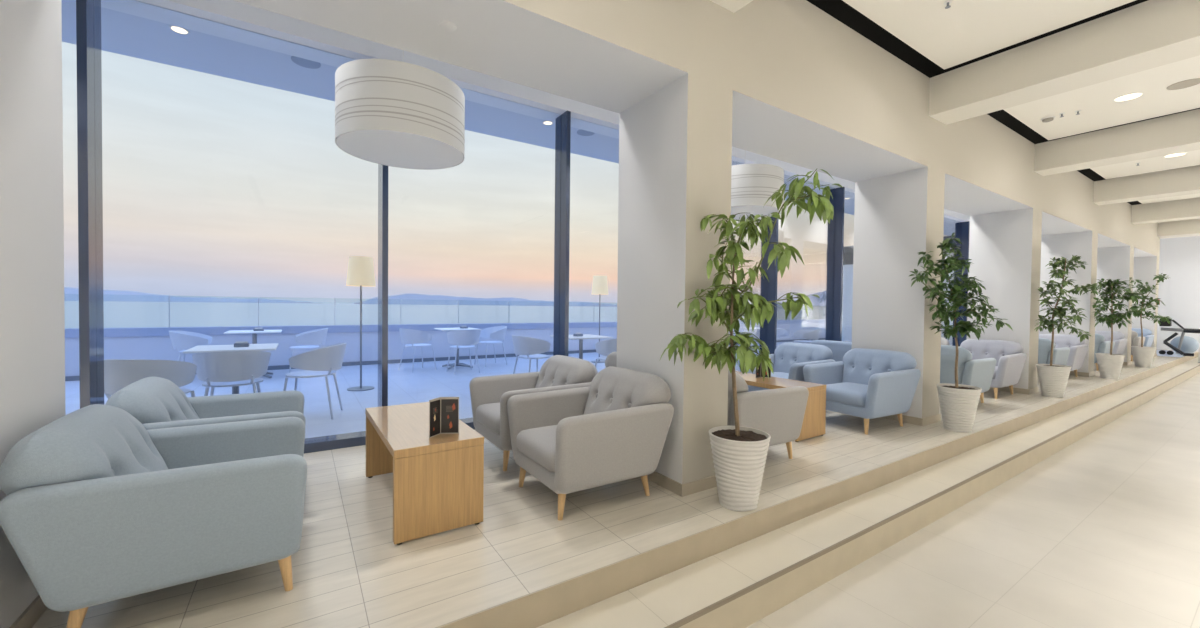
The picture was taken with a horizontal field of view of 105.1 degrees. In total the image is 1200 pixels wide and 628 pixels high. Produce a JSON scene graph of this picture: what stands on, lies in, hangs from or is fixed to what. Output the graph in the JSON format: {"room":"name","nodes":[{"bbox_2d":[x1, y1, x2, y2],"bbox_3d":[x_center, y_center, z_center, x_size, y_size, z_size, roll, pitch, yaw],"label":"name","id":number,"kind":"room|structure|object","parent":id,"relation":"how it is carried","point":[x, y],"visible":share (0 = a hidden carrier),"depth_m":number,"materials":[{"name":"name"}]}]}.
{"room":"hotel lounge","nodes":[
{"label":"hotel lounge","id":0,"kind":"room"},
{"bbox_2d":[65,323,825,375],"bbox_3d":[-1.359,0.665,11.225,38.000,0.640,0.250,0,1,-33],"label":"wall","id":1,"kind":"structure","parent":0,"point":[139,347],"depth_m":8.89,"materials":[{"name":"white"}]},
{"bbox_2d":[65,319,825,337],"bbox_3d":[-1.355,0.281,11.218,38.000,0.130,0.290,0,1,-33],"label":"coping","id":2,"kind":"object","parent":1,"relation":"on","point":[218,330],"visible":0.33,"depth_m":8.67,"materials":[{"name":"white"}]},
{"bbox_2d":[106,294,825,327],"bbox_3d":[-1.141,-0.045,11.319,28.076,0.520,0.020,0,1,-33],"label":"glass balustrade","id":3,"kind":"object","parent":2,"relation":"on","point":[818,312],"visible":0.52,"depth_m":16.85,"materials":[{"name":"grey"}]},
{"bbox_2d":[65,338,825,380],"bbox_3d":[-1.286,0.953,11.113,38.000,0.070,0.030,0,1,-33],"label":"baseboard","id":4,"kind":"structure","parent":1,"relation":"attached to","point":[67,378],"depth_m":9.57,"materials":[{"name":"grey"}]},
{"bbox_2d":[0,0,1159,627],"bbox_3d":[4.494,-0.806,5.902,24.380,3.900,0.736,0,1,-33],"label":"wall","id":5,"kind":"structure","parent":0,"point":[688,82],"depth_m":3.11,"materials":[{"name":"white paint"}]},
{"bbox_2d":[10,595,47,627],"bbox_3d":[-2.246,1.111,1.540,0.434,0.075,0.748,0,1,-33],"label":"baseboard","id":6,"kind":"structure","parent":5,"relation":"attached to","point":[35,610],"depth_m":1.68,"materials":[{"name":"wood"}]},
{"bbox_2d":[439,21,456,31],"bbox_3d":[-0.798,-1.508,2.413,0.090,0.007,0.090,0,1,-33],"label":"ceiling sensor","id":7,"kind":"object","parent":5,"relation":"attached to","point":[448,26],"visible":1,"depth_m":2.41,"materials":[{"name":"white paint"}]},
{"bbox_2d":[61,0,969,235],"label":"soffit","id":8,"kind":"object","parent":5,"relation":"attached to","point":[227,19],"depth_m":4.15,"materials":[{"name":"white paint"}]},
{"bbox_2d":[168,25,189,34],"bbox_3d":[-3.409,-2.302,3.725,0.130,0.005,0.130,0,1,-33],"label":"soffit light","id":9,"kind":"object","parent":8,"relation":"attached to","point":[180,30],"visible":0.94,"depth_m":3.73,"materials":[{"name":"white plastic"}]},
{"bbox_2d":[171,27,187,33],"bbox_3d":[-3.409,-2.302,3.725,0.100,0.002,0.100,0,1,-33],"label":"diffuser","id":10,"kind":"object","parent":9,"relation":"attached to","point":[180,30],"depth_m":3.73,"materials":[{"name":"beige plastic"}]},
{"bbox_2d":[76,0,365,453],"bbox_3d":[-2.656,-0.517,3.521,1.768,3.250,0.260,0,1,-33],"label":"window","id":11,"kind":"structure","parent":8,"relation":"attached to","point":[88,12],"depth_m":2.98,"materials":[{"name":"grey metal"}]},
{"bbox_2d":[291,56,320,68],"bbox_3d":[-2.685,-2.302,4.198,0.230,0.006,0.230,0,1,-33],"label":"speaker","id":12,"kind":"object","parent":8,"relation":"attached to","point":[302,62],"visible":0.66,"depth_m":4.22},
{"bbox_2d":[378,164,474,429],"bbox_3d":[-1.176,-0.518,4.488,1.768,3.250,0.260,0,1,-33],"label":"window","id":13,"kind":"structure","parent":8,"relation":"attached to","point":[382,169],"depth_m":3.93,"materials":[{"name":"clear glass"}]},
{"bbox_2d":[553,111,570,355],"bbox_3d":[0.305,-0.519,5.455,1.768,3.250,0.260,0,1,-33],"label":"window","id":14,"kind":"structure","parent":8,"relation":"attached to","point":[563,122],"depth_m":4.92,"materials":[{"name":"grey metal"}]},
{"bbox_2d":[577,129,594,135],"bbox_3d":[-0.181,-2.303,5.834,0.230,0.006,0.230,0,1,-33],"label":"speaker","id":15,"kind":"object","parent":8,"relation":"attached to","point":[581,132],"visible":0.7,"depth_m":5.86},
{"bbox_2d":[760,217,778,353],"bbox_3d":[3.265,-0.521,7.388,1.768,3.250,0.260,0,1,-33],"label":"column","id":16,"kind":"structure","parent":8,"relation":"attached to","point":[768,333],"depth_m":6.87,"materials":[{"name":"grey metal"}]},
{"bbox_2d":[825,187,844,340],"bbox_3d":[4.745,-0.522,8.355,1.768,3.250,0.260,0,1,-33],"label":"column","id":17,"kind":"structure","parent":8,"relation":"attached to","point":[835,239],"depth_m":7.85,"materials":[{"name":"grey metal"}]},
{"bbox_2d":[952,221,969,346],"bbox_3d":[9.186,-0.524,11.255,1.768,3.250,0.260,0,1,-33],"label":"column","id":18,"kind":"structure","parent":8,"relation":"attached to","point":[961,228],"depth_m":10.74,"materials":[{"name":"grey metal"}]},
{"bbox_2d":[647,471,716,496],"bbox_3d":[0.495,1.109,3.330,0.434,0.075,0.748,0,1,-33],"label":"baseboard","id":19,"kind":"structure","parent":5,"relation":"attached to","point":[682,490],"depth_m":3.00,"materials":[{"name":"tile"}]},
{"bbox_2d":[843,246,853,264],"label":"air vent","id":20,"kind":"object","parent":5,"relation":"in","point":[848,252],"depth_m":16.19,"materials":[{"name":"grey metal"}]},
{"bbox_2d":[880,413,940,425],"bbox_3d":[3.296,1.107,5.160,0.434,0.075,0.748,0,1,-33],"label":"baseboard","id":21,"kind":"structure","parent":5,"relation":"attached to","point":[934,418],"depth_m":4.84,"materials":[{"name":"tile"}]},
{"bbox_2d":[989,387,1038,394],"bbox_3d":[6.096,1.105,6.989,0.434,0.075,0.748,0,1,-33],"label":"baseboard","id":22,"kind":"structure","parent":5,"relation":"attached to","point":[1005,389],"depth_m":6.68,"materials":[{"name":"wood"}]},
{"bbox_2d":[1069,371,1094,376],"bbox_3d":[8.901,1.103,8.821,0.434,0.075,0.748,0,1,-33],"label":"baseboard","id":23,"kind":"structure","parent":5,"relation":"attached to","point":[1084,374],"depth_m":8.49,"materials":[{"name":"wood"}]},
{"bbox_2d":[32,340,1195,627],"bbox_3d":[0.854,1.266,7.838,38.000,0.408,8.665,0,1,-33],"label":"floor","id":24,"kind":"structure","parent":0,"point":[348,570],"depth_m":2.53,"materials":[{"name":"tile"}]},
{"bbox_2d":[104,359,196,398],"bbox_3d":[-3.603,0.714,3.668,0.571,0.767,0.564,0,1,-8],"label":"chair","id":25,"kind":"object","parent":24,"relation":"on","point":[118,373],"visible":0.56,"depth_m":3.46,"materials":[{"name":"white plastic"}]},
{"bbox_2d":[0,404,306,627],"bbox_3d":[-1.737,0.766,1.955,0.821,0.760,0.805,0,1,-33],"label":"armchair","id":26,"kind":"object","parent":24,"relation":"on","point":[99,506],"visible":1,"depth_m":1.64,"materials":[{"name":"teal fabric"}]},
{"bbox_2d":[169,331,212,361],"bbox_3d":[-6.095,0.629,6.906,0.564,0.767,0.571,0,1,-33],"label":"chair","id":27,"kind":"object","parent":24,"relation":"on","point":[182,340],"visible":0.77,"depth_m":6.69,"materials":[{"name":"white plastic"}]},
{"bbox_2d":[105,376,304,429],"bbox_3d":[-2.216,0.748,2.693,0.821,0.760,0.805,0,1,-33],"label":"armchair","id":28,"kind":"object","parent":24,"relation":"on","point":[155,402],"visible":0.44,"depth_m":2.55,"materials":[{"name":"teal fabric"}]},
{"bbox_2d":[182,343,278,393],"bbox_3d":[-3.723,0.704,4.694,0.700,0.737,0.700,0,1,-33],"label":"table","id":29,"kind":"object","parent":24,"relation":"on","point":[271,346],"visible":0.48,"depth_m":4.57,"materials":[{"name":"white plastic"}]},
{"bbox_2d":[234,341,248,346],"bbox_3d":[-3.676,0.308,4.715,0.120,0.055,0.090,0,1,-33],"label":"caddy","id":30,"kind":"object","parent":29,"relation":"on","point":[237,343],"visible":1,"depth_m":4.69,"materials":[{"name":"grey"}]},
{"bbox_2d":[192,351,270,395],"bbox_3d":[-3.409,0.705,4.270,0.571,0.767,0.564,0,1,-33],"label":"chair","id":31,"kind":"object","parent":24,"relation":"on","point":[225,368],"visible":0.92,"depth_m":4.08,"materials":[{"name":"white plastic"}]},
{"bbox_2d":[223,330,281,377],"bbox_3d":[-5.487,0.639,7.304,0.700,0.737,0.700,0,1,-33],"label":"table","id":32,"kind":"object","parent":24,"relation":"on","point":[254,333],"visible":0.62,"depth_m":7.23,"materials":[{"name":"silver metal"}]},
{"bbox_2d":[289,328,327,372],"bbox_3d":[-4.905,0.627,7.743,0.564,0.767,0.571,0,1,-33],"label":"chair","id":33,"kind":"object","parent":24,"relation":"on","point":[317,336],"visible":0.94,"depth_m":7.58,"materials":[{"name":"white plastic"}]},
{"bbox_2d":[283,343,346,419],"bbox_3d":[-3.010,0.699,4.877,0.564,0.767,0.571,0,1,-18],"label":"chair","id":34,"kind":"object","parent":24,"relation":"on","point":[319,362],"visible":0.99,"depth_m":4.72,"materials":[{"name":"white plastic"}]},
{"bbox_2d":[346,256,375,390],"bbox_3d":[-3.335,0.129,6.412,0.370,1.840,0.370,0,1,-33],"label":"floor lamp","id":35,"kind":"object","parent":24,"relation":"on","point":[360,272],"visible":1,"depth_m":6.29,"materials":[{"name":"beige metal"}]},
{"bbox_2d":[399,328,436,372],"bbox_3d":[-3.319,0.635,8.291,0.571,0.767,0.564,1,1,37],"label":"chair","id":36,"kind":"object","parent":24,"relation":"on","point":[411,337],"visible":1,"depth_m":8.08,"materials":[{"name":"white plastic"}]},
{"bbox_2d":[365,402,483,544],"bbox_3d":[-1.126,0.898,2.841,0.456,0.478,1.090,0,1,-34],"label":"coffee table","id":37,"kind":"object","parent":24,"relation":"on","point":[438,480],"visible":0.91,"depth_m":2.42,"materials":[{"name":"brown wood"}]},
{"bbox_2d":[429,397,458,437],"bbox_3d":[-0.856,0.565,2.527,0.152,0.205,0.079,0,1,-15],"label":"menu stand","id":38,"kind":"object","parent":37,"relation":"on","point":[443,411],"visible":1,"depth_m":2.56,"materials":[{"name":"black paper"}]},
{"bbox_2d":[434,327,481,368],"bbox_3d":[-2.700,0.644,8.706,0.700,0.737,0.700,0,1,-33],"label":"table","id":39,"kind":"object","parent":24,"relation":"on","point":[451,365],"visible":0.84,"depth_m":8.67,"materials":[{"name":"silver metal"}]},
{"bbox_2d":[447,330,480,374],"bbox_3d":[-2.397,0.648,8.095,0.571,0.767,0.564,0,1,-33],"label":"chair","id":40,"kind":"object","parent":24,"relation":"on","point":[461,339],"visible":1,"depth_m":7.89,"materials":[{"name":"white plastic"}]},
{"bbox_2d":[474,326,506,366],"bbox_3d":[-2.148,0.631,9.191,0.564,0.767,0.571,0,1,-43],"label":"chair","id":41,"kind":"object","parent":24,"relation":"on","point":[497,332],"visible":0.95,"depth_m":9.16,"materials":[{"name":"white plastic"}]},
{"bbox_2d":[512,335,550,373],"bbox_3d":[-1.005,0.688,6.702,0.564,0.767,0.571,0,1,-43],"label":"chair","id":42,"kind":"object","parent":24,"relation":"on","point":[529,348],"visible":0.96,"depth_m":6.49,"materials":[{"name":"white plastic"}]},
{"bbox_2d":[469,355,597,470],"bbox_3d":[-0.543,0.748,3.738,0.821,0.760,0.805,0,1,-33],"label":"armchair","id":43,"kind":"object","parent":24,"relation":"on","point":[490,395],"visible":0.59,"depth_m":3.71,"materials":[{"name":"grey fabric"}]},
{"bbox_2d":[476,402,499,433],"bbox_3d":[-0.633,0.799,3.680,0.585,0.147,0.536,0,1,-33],"label":"seat cushion","id":44,"kind":"object","parent":43,"relation":"on","point":[487,413],"depth_m":3.54,"materials":[{"name":"grey fabric"}]},
{"bbox_2d":[550,334,612,358],"bbox_3d":[-0.290,0.702,6.936,0.700,0.737,0.700,0,1,-33],"label":"table","id":45,"kind":"object","parent":24,"relation":"on","point":[585,336],"visible":0.52,"depth_m":6.90,"materials":[{"name":"silver metal"}]},
{"bbox_2d":[507,366,673,519],"bbox_3d":[-0.079,0.766,2.990,0.821,0.760,0.805,0,1,-33],"label":"armchair","id":46,"kind":"object","parent":24,"relation":"on","point":[615,428],"visible":1,"depth_m":2.79,"materials":[{"name":"grey fabric"}]},
{"bbox_2d":[517,425,556,471],"bbox_3d":[-0.168,0.818,2.933,0.585,0.147,0.536,0,1,-33],"label":"seat cushion","id":47,"kind":"object","parent":46,"relation":"on","point":[535,443],"depth_m":2.80,"materials":[{"name":"grey fabric"}]},
{"bbox_2d":[591,275,608,362],"bbox_3d":[-0.007,0.106,9.794,0.370,1.840,0.370,0,1,-33],"label":"floor lamp","id":48,"kind":"object","parent":24,"relation":"on","point":[600,282],"visible":0.91,"depth_m":9.65,"materials":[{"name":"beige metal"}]},
{"bbox_2d":[595,339,616,366],"bbox_3d":[0.222,0.705,6.522,0.571,0.767,0.564,0,1,-38],"label":"chair","id":49,"kind":"object","parent":24,"relation":"on","point":[605,347],"visible":0.29,"depth_m":6.31,"materials":[{"name":"white plastic"}]},
{"bbox_2d":[605,352,616,367],"bbox_3d":[0.574,0.747,4.455,0.821,0.760,0.805,0,1,-33],"label":"chair","id":50,"kind":"object","parent":24,"relation":"on","point":[611,360],"visible":0.02,"depth_m":4.43,"materials":[{"name":"grey fabric"}]},
{"bbox_2d":[660,169,842,511],"bbox_3d":[0.845,0.185,2.636,0.775,1.954,0.738,0,1,-33],"label":"potted tree","id":51,"kind":"object","parent":24,"relation":"on","point":[739,453],"visible":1,"depth_m":2.71,"materials":[{"name":"green plant"}]},
{"bbox_2d":[743,329,759,345],"bbox_3d":[3.316,0.683,9.693,0.571,0.767,0.564,1,1,27],"label":"chair","id":52,"kind":"object","parent":24,"relation":"on","point":[756,332],"visible":0.13,"depth_m":9.47,"materials":[{"name":"white plastic"}]},
{"bbox_2d":[727,369,808,458],"bbox_3d":[1.087,0.766,3.716,0.821,0.760,0.805,0,1,-31],"label":"armchair","id":53,"kind":"object","parent":24,"relation":"on","point":[779,413],"visible":0.34,"depth_m":3.39,"materials":[{"name":"grey fabric"}]},
{"bbox_2d":[735,371,825,441],"bbox_3d":[1.641,0.896,4.666,0.456,0.478,1.090,0,1,-34],"label":"coffee table","id":54,"kind":"object","parent":24,"relation":"on","point":[814,421],"visible":0.35,"depth_m":4.29,"materials":[{"name":"brown wood"}]},
{"bbox_2d":[755,358,770,377],"bbox_3d":[1.676,0.554,4.717,0.152,0.205,0.079,1,1,17],"label":"menu stand","id":55,"kind":"object","parent":54,"relation":"on","point":[759,372],"visible":0.28,"depth_m":4.73,"materials":[{"name":"black"}]},
{"bbox_2d":[739,342,835,391],"bbox_3d":[2.246,0.746,5.548,0.821,0.760,0.805,0,1,-33],"label":"armchair","id":56,"kind":"object","parent":24,"relation":"on","point":[789,359],"visible":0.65,"depth_m":5.56,"materials":[{"name":"blue fabric"}]},
{"bbox_2d":[750,372,788,388],"bbox_3d":[2.157,0.798,5.490,0.585,0.147,0.536,0,1,-33],"label":"seat cushion","id":57,"kind":"object","parent":56,"relation":"on","point":[785,375],"depth_m":5.48,"materials":[{"name":"fabric"}]},
{"bbox_2d":[793,327,820,343],"bbox_3d":[4.637,0.686,10.317,0.564,0.767,0.571,1,1,-3],"label":"chair","id":58,"kind":"object","parent":24,"relation":"on","point":[808,333],"visible":0.86,"depth_m":10.18,"materials":[{"name":"white plastic"}]},
{"bbox_2d":[811,340,851,361],"bbox_3d":[3.468,0.744,6.405,0.821,0.760,0.805,0,1,-33],"label":"armchair","id":59,"kind":"object","parent":24,"relation":"on","point":[838,348],"visible":0.2,"depth_m":6.14,"materials":[{"name":"blue fabric"}]},
{"bbox_2d":[803,348,920,434],"bbox_3d":[2.715,0.764,4.802,0.821,0.760,0.805,0,1,-30],"label":"armchair","id":60,"kind":"object","parent":24,"relation":"on","point":[868,384],"visible":0.96,"depth_m":4.63,"materials":[{"name":"blue fabric"}]},
{"bbox_2d":[826,382,867,406],"bbox_3d":[2.623,0.816,4.750,0.585,0.147,0.536,0,1,-30],"label":"seat cushion","id":61,"kind":"object","parent":60,"relation":"on","point":[844,394],"depth_m":4.59,"materials":[{"name":"blue fabric"}]},
{"bbox_2d":[941,337,949,344],"bbox_3d":[5.032,0.744,7.391,0.821,0.760,0.805,0,1,-33],"label":"armchair","id":62,"kind":"object","parent":24,"relation":"on","point":[944,341],"visible":0.02,"depth_m":7.27,"materials":[{"name":"grey fabric"}]},
{"bbox_2d":[908,232,1012,432],"bbox_3d":[3.472,0.173,4.438,0.944,1.972,0.604,0,1,-33],"label":"potted tree","id":63,"kind":"object","parent":24,"relation":"on","point":[958,403],"visible":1,"depth_m":4.54,"materials":[{"name":"green plant"}]},
{"bbox_2d":[940,345,995,402],"bbox_3d":[4.504,0.763,5.971,0.821,0.760,0.805,0,1,-33],"label":"armchair","id":64,"kind":"object","parent":24,"relation":"on","point":[979,373],"visible":0.41,"depth_m":5.61,"materials":[{"name":"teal fabric"}]},
{"bbox_2d":[960,339,1026,398],"bbox_3d":[5.510,0.762,6.640,0.821,0.760,0.805,0,1,-33],"label":"armchair","id":65,"kind":"object","parent":24,"relation":"on","point":[1010,359],"visible":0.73,"depth_m":6.50,"materials":[{"name":"grey fabric"}]},
{"bbox_2d":[992,366,997,378],"bbox_3d":[5.420,0.814,6.583,0.585,0.147,0.536,0,1,-33],"label":"seat cushion","id":66,"kind":"object","parent":65,"relation":"on","point":[995,376],"depth_m":6.22,"materials":[{"name":"grey fabric"}]},
{"bbox_2d":[1038,338,1069,364],"bbox_3d":[7.326,0.761,7.814,0.821,0.760,0.805,0,1,-33],"label":"armchair","id":67,"kind":"object","parent":24,"relation":"on","point":[1060,355],"visible":0.18,"depth_m":7.40,"materials":[{"name":"teal fabric"}]},
{"bbox_2d":[1039,334,1087,376],"bbox_3d":[8.320,0.761,8.464,0.821,0.760,0.805,0,1,-33],"label":"armchair","id":68,"kind":"object","parent":24,"relation":"on","point":[1078,350],"visible":0.4,"depth_m":8.32,"materials":[{"name":"grey fabric"}]},
{"bbox_2d":[1034,255,1105,397],"bbox_3d":[6.493,0.166,6.349,0.560,1.984,0.693,0,1,-33],"label":"potted tree","id":69,"kind":"object","parent":24,"relation":"on","point":[1053,378],"visible":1,"depth_m":6.38,"materials":[{"name":"green plant"}]},
{"bbox_2d":[1094,333,1114,370],"bbox_3d":[10.114,0.760,9.635,0.821,0.760,0.805,0,1,-33],"label":"armchair","id":70,"kind":"object","parent":24,"relation":"on","point":[1101,346],"visible":0.16,"depth_m":9.18,"materials":[{"name":"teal fabric"}]},
{"bbox_2d":[1095,330,1126,354],"bbox_3d":[11.125,0.759,10.296,0.821,0.760,0.805,0,1,-33],"label":"armchair","id":71,"kind":"object","parent":24,"relation":"on","point":[1118,337],"visible":0.22,"depth_m":10.15,"materials":[{"name":"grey fabric"}]},
{"bbox_2d":[1091,278,1144,378],"bbox_3d":[9.113,0.257,8.086,0.706,1.798,0.651,0,1,-33],"label":"potted tree","id":72,"kind":"object","parent":24,"relation":"on","point":[1110,365],"visible":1,"depth_m":8.17,"materials":[{"name":"green plant"}]},
{"bbox_2d":[1131,330,1144,360],"bbox_3d":[12.919,0.758,11.467,0.821,0.760,0.805,0,1,-33],"label":"armchair","id":73,"kind":"object","parent":24,"relation":"on","point":[1135,341],"visible":0.12,"depth_m":11.00,"materials":[{"name":"grey fabric"}]},
{"bbox_2d":[1132,328,1153,346],"bbox_3d":[13.930,0.757,12.127,0.821,0.760,0.805,0,1,-33],"label":"armchair","id":74,"kind":"object","parent":24,"relation":"on","point":[1147,333],"visible":0.19,"depth_m":11.98,"materials":[{"name":"blue fabric"}]},
{"bbox_2d":[1127,273,1171,366],"bbox_3d":[11.793,0.139,9.871,1.040,2.031,0.612,0,1,-33],"label":"potted tree","id":75,"kind":"object","parent":24,"relation":"on","point":[1143,356],"visible":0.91,"depth_m":9.98,"materials":[{"name":"green plant"}]},
{"bbox_2d":[1159,318,1199,355],"bbox_3d":[16.045,0.640,12.704,0.280,1.020,0.742,0,1,-33],"label":"exercise machine","id":76,"kind":"object","parent":24,"relation":"on","point":[1183,330],"visible":0.93,"depth_m":12.75,"materials":[{"name":"black metal"}]},
{"bbox_2d":[1170,336,1198,352],"bbox_3d":[16.806,0.889,13.221,0.520,0.520,0.520,0,1,-33],"label":"exercise ball","id":77,"kind":"object","parent":24,"relation":"on","point":[1189,344],"visible":0.66,"depth_m":13.06,"materials":[{"name":"blue"}]},
{"bbox_2d":[437,352,1198,627],"bbox_3d":[6.490,1.234,6.339,28.200,0.150,0.006,0,1,-33],"label":"step","id":78,"kind":"structure","parent":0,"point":[536,609],"depth_m":2.54,"materials":[{"name":"stone"}]},
{"bbox_2d":[537,357,1199,627],"bbox_3d":[6.567,1.437,6.223,28.200,0.250,0.297,0,1,-33],"label":"step","id":79,"kind":"structure","parent":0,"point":[663,601],"depth_m":2.67,"materials":[{"name":"tile"}]},
{"bbox_2d":[842,257,967,345],"bbox_3d":[9.784,-0.332,14.828,0.200,2.750,5.060,0,1,-33],"label":"wall","id":80,"kind":"structure","parent":0,"point":[847,300],"depth_m":16.21,"materials":[{"name":"white paint"}]},
{"bbox_2d":[943,235,954,257],"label":"air vent","id":81,"kind":"object","parent":80,"relation":"in","point":[944,237],"depth_m":13.65,"materials":[{"name":"grey"}]},
{"bbox_2d":[664,365,1199,627],"bbox_3d":[6.651,1.325,6.094,28.200,0.022,0.010,0,1,-33],"label":"trim","id":82,"kind":"structure","parent":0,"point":[760,583],"depth_m":2.71,"materials":[{"name":"brown"}]},
{"bbox_2d":[679,366,1199,627],"bbox_3d":[6.650,1.411,6.095,28.200,0.188,0.006,0,1,-33],"label":"step","id":83,"kind":"structure","parent":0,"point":[746,610],"depth_m":2.91,"materials":[{"name":"stone"}]},
{"bbox_2d":[747,372,1199,627],"bbox_3d":[8.462,1.624,3.321,28.200,0.100,6.640,0,1,-33],"label":"floor","id":84,"kind":"structure","parent":0,"point":[1103,531],"depth_m":2.94,"materials":[{"name":"tile"}]},
{"bbox_2d":[807,0,1199,238],"bbox_3d":[7.729,-2.362,4.439,28.200,0.065,9.480,0,1,-33],"label":"ceiling","id":85,"kind":"structure","parent":0,"point":[965,31],"depth_m":4.19,"materials":[{"name":"white paint"}]},
{"bbox_2d":[710,0,752,12],"bbox_3d":[2.736,-2.305,-0.103,0.410,0.727,7.332,0,1,-33],"label":"beam","id":86,"kind":"structure","parent":85,"relation":"attached to","point":[733,6],"depth_m":2.99,"materials":[{"name":"white paint"}]},
{"bbox_2d":[1041,116,1054,121],"bbox_3d":[5.427,-2.354,5.569,0.124,0.042,0.124,0,1,-33],"label":"smoke detector","id":87,"kind":"object","parent":85,"relation":"attached to","point":[1049,118],"visible":1,"depth_m":5.54,"materials":[{"name":"white plastic"}]},
{"bbox_2d":[929,0,1199,124],"bbox_3d":[5.536,-2.307,1.726,0.410,0.727,7.332,0,1,-33],"label":"beam","id":88,"kind":"structure","parent":85,"relation":"attached to","point":[1149,34],"depth_m":3.84,"materials":[{"name":"white paint"}]},
{"bbox_2d":[1034,109,1199,175],"bbox_3d":[8.337,-2.309,3.555,0.410,0.727,7.332,0,1,-33],"label":"beam","id":89,"kind":"structure","parent":85,"relation":"attached to","point":[1180,132],"depth_m":5.85,"materials":[{"name":"white paint"}]},
{"bbox_2d":[1113,92,1143,101],"bbox_3d":[5.748,-2.359,5.004,0.224,0.005,0.224,0,1,-33],"label":"recessed light","id":90,"kind":"object","parent":85,"relation":"in","point":[1126,97],"visible":1,"depth_m":5.00,"materials":[{"name":"white plastic"}]},
{"bbox_2d":[1115,93,1141,100],"bbox_3d":[5.748,-2.359,5.004,0.192,0.002,0.192,0,1,-33],"label":"diffuser","id":91,"kind":"object","parent":90,"relation":"attached to","point":[1126,97],"depth_m":5.00,"materials":[{"name":"beige plastic"}]},
{"bbox_2d":[1093,165,1199,204],"bbox_3d":[11.142,-2.311,5.387,0.410,0.727,7.332,0,1,-33],"label":"beam","id":92,"kind":"structure","parent":85,"relation":"attached to","point":[1181,181],"depth_m":7.83,"materials":[{"name":"white paint"}]},
{"bbox_2d":[1131,197,1199,223],"bbox_3d":[13.946,-2.312,7.218,0.410,0.727,7.332,0,1,-33],"label":"beam","id":93,"kind":"structure","parent":85,"relation":"attached to","point":[1184,209],"depth_m":9.79,"materials":[{"name":"white paint"}]},
{"bbox_2d":[1163,152,1186,157],"bbox_3d":[8.545,-2.361,6.830,0.224,0.005,0.224,0,1,-33],"label":"recessed light","id":94,"kind":"object","parent":85,"relation":"in","point":[1183,153],"visible":0.89,"depth_m":6.84,"materials":[{"name":"white plastic"}]},
{"bbox_2d":[1165,153,1184,156],"bbox_3d":[8.545,-2.361,6.830,0.192,0.002,0.192,0,1,-33],"label":"diffuser","id":95,"kind":"object","parent":94,"relation":"attached to","point":[1177,154],"depth_m":6.84,"materials":[{"name":"beige plastic"}]},
{"bbox_2d":[1157,218,1199,237],"bbox_3d":[16.751,-2.314,9.050,0.410,0.727,7.332,0,1,-33],"label":"beam","id":96,"kind":"structure","parent":85,"relation":"attached to","point":[1189,227],"depth_m":11.73,"materials":[{"name":"white paint"}]},
{"bbox_2d":[1166,78,1199,89],"bbox_3d":[5.986,-2.350,4.703,0.240,0.006,0.240,0,1,-33],"label":"ceiling speaker","id":97,"kind":"object","parent":85,"relation":"attached to","point":[1191,82],"visible":1,"depth_m":4.71,"materials":[{"name":"beige"}]},
{"bbox_2d":[1157,236,1199,351],"bbox_3d":[19.485,-0.555,12.318,0.100,4.300,9.740,0,1,-33],"label":"wall","id":98,"kind":"structure","parent":0,"point":[1179,258],"depth_m":14.35,"materials":[{"name":"white paint"}]},
{"bbox_3d":[3.924,-2.403,6.773,24.380,0.150,1.412,0,1,-33],"label":"ceiling","id":99,"kind":"structure","parent":0,"visible":0},
{"bbox_2d":[335,50,464,169],"bbox_3d":[-1.280,-1.688,2.992,0.772,1.260,0.772,0,1,-33],"label":"pendant lamp","id":100,"kind":"object","parent":99,"relation":"hanging from","point":[393,113],"visible":1,"depth_m":2.71,"materials":[{"name":"grey fabric"}]},
{"bbox_2d":[336,130,462,168],"bbox_3d":[-1.287,-1.062,3.003,0.756,0.004,0.756,0,1,-33],"label":"diffuser","id":101,"kind":"object","parent":100,"relation":"attached to","point":[409,149],"depth_m":2.94,"materials":[{"name":"white plastic"}]},
{"bbox_2d":[731,150,783,219],"bbox_3d":[1.524,-1.690,4.824,0.772,1.260,0.772,0,1,-33],"label":"pendant lamp","id":102,"kind":"object","parent":99,"relation":"hanging from","point":[752,185],"visible":0.51,"depth_m":4.47,"materials":[{"name":"white fabric"}]},
{"bbox_2d":[731,205,781,219],"bbox_3d":[1.517,-1.063,4.835,0.756,0.004,0.756,0,1,-33],"label":"diffuser","id":103,"kind":"object","parent":102,"relation":"attached to","point":[735,209],"depth_m":4.70,"materials":[{"name":"white"}]},
{"label":"outside","id":104,"kind":"structure","parent":0,"visible":0},
{"bbox_2d":[64,301,616,327],"bbox_3d":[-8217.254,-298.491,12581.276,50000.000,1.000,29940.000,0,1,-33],"label":"sea","id":105,"kind":"structure","parent":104,"point":[117,314],"depth_m":617.76,"materials":[{"name":"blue liquid"}]},
{"bbox_2d":[64,287,321,303],"bbox_3d":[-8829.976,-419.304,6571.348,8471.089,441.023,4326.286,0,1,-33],"label":"hills","id":106,"kind":"structure","parent":105,"relation":"on","point":[70,294],"depth_m":8049.52,"materials":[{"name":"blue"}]},
{"bbox_2d":[354,294,616,306],"bbox_3d":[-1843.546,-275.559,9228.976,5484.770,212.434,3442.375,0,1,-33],"label":"hills","id":107,"kind":"structure","parent":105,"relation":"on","point":[406,299],"depth_m":8802.98,"materials":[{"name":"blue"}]},
{"bbox_2d":[777,290,825,305],"bbox_3d":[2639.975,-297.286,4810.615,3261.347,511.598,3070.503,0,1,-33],"label":"mountain","id":108,"kind":"structure","parent":105,"relation":"on","point":[815,301],"depth_m":4364.71,"materials":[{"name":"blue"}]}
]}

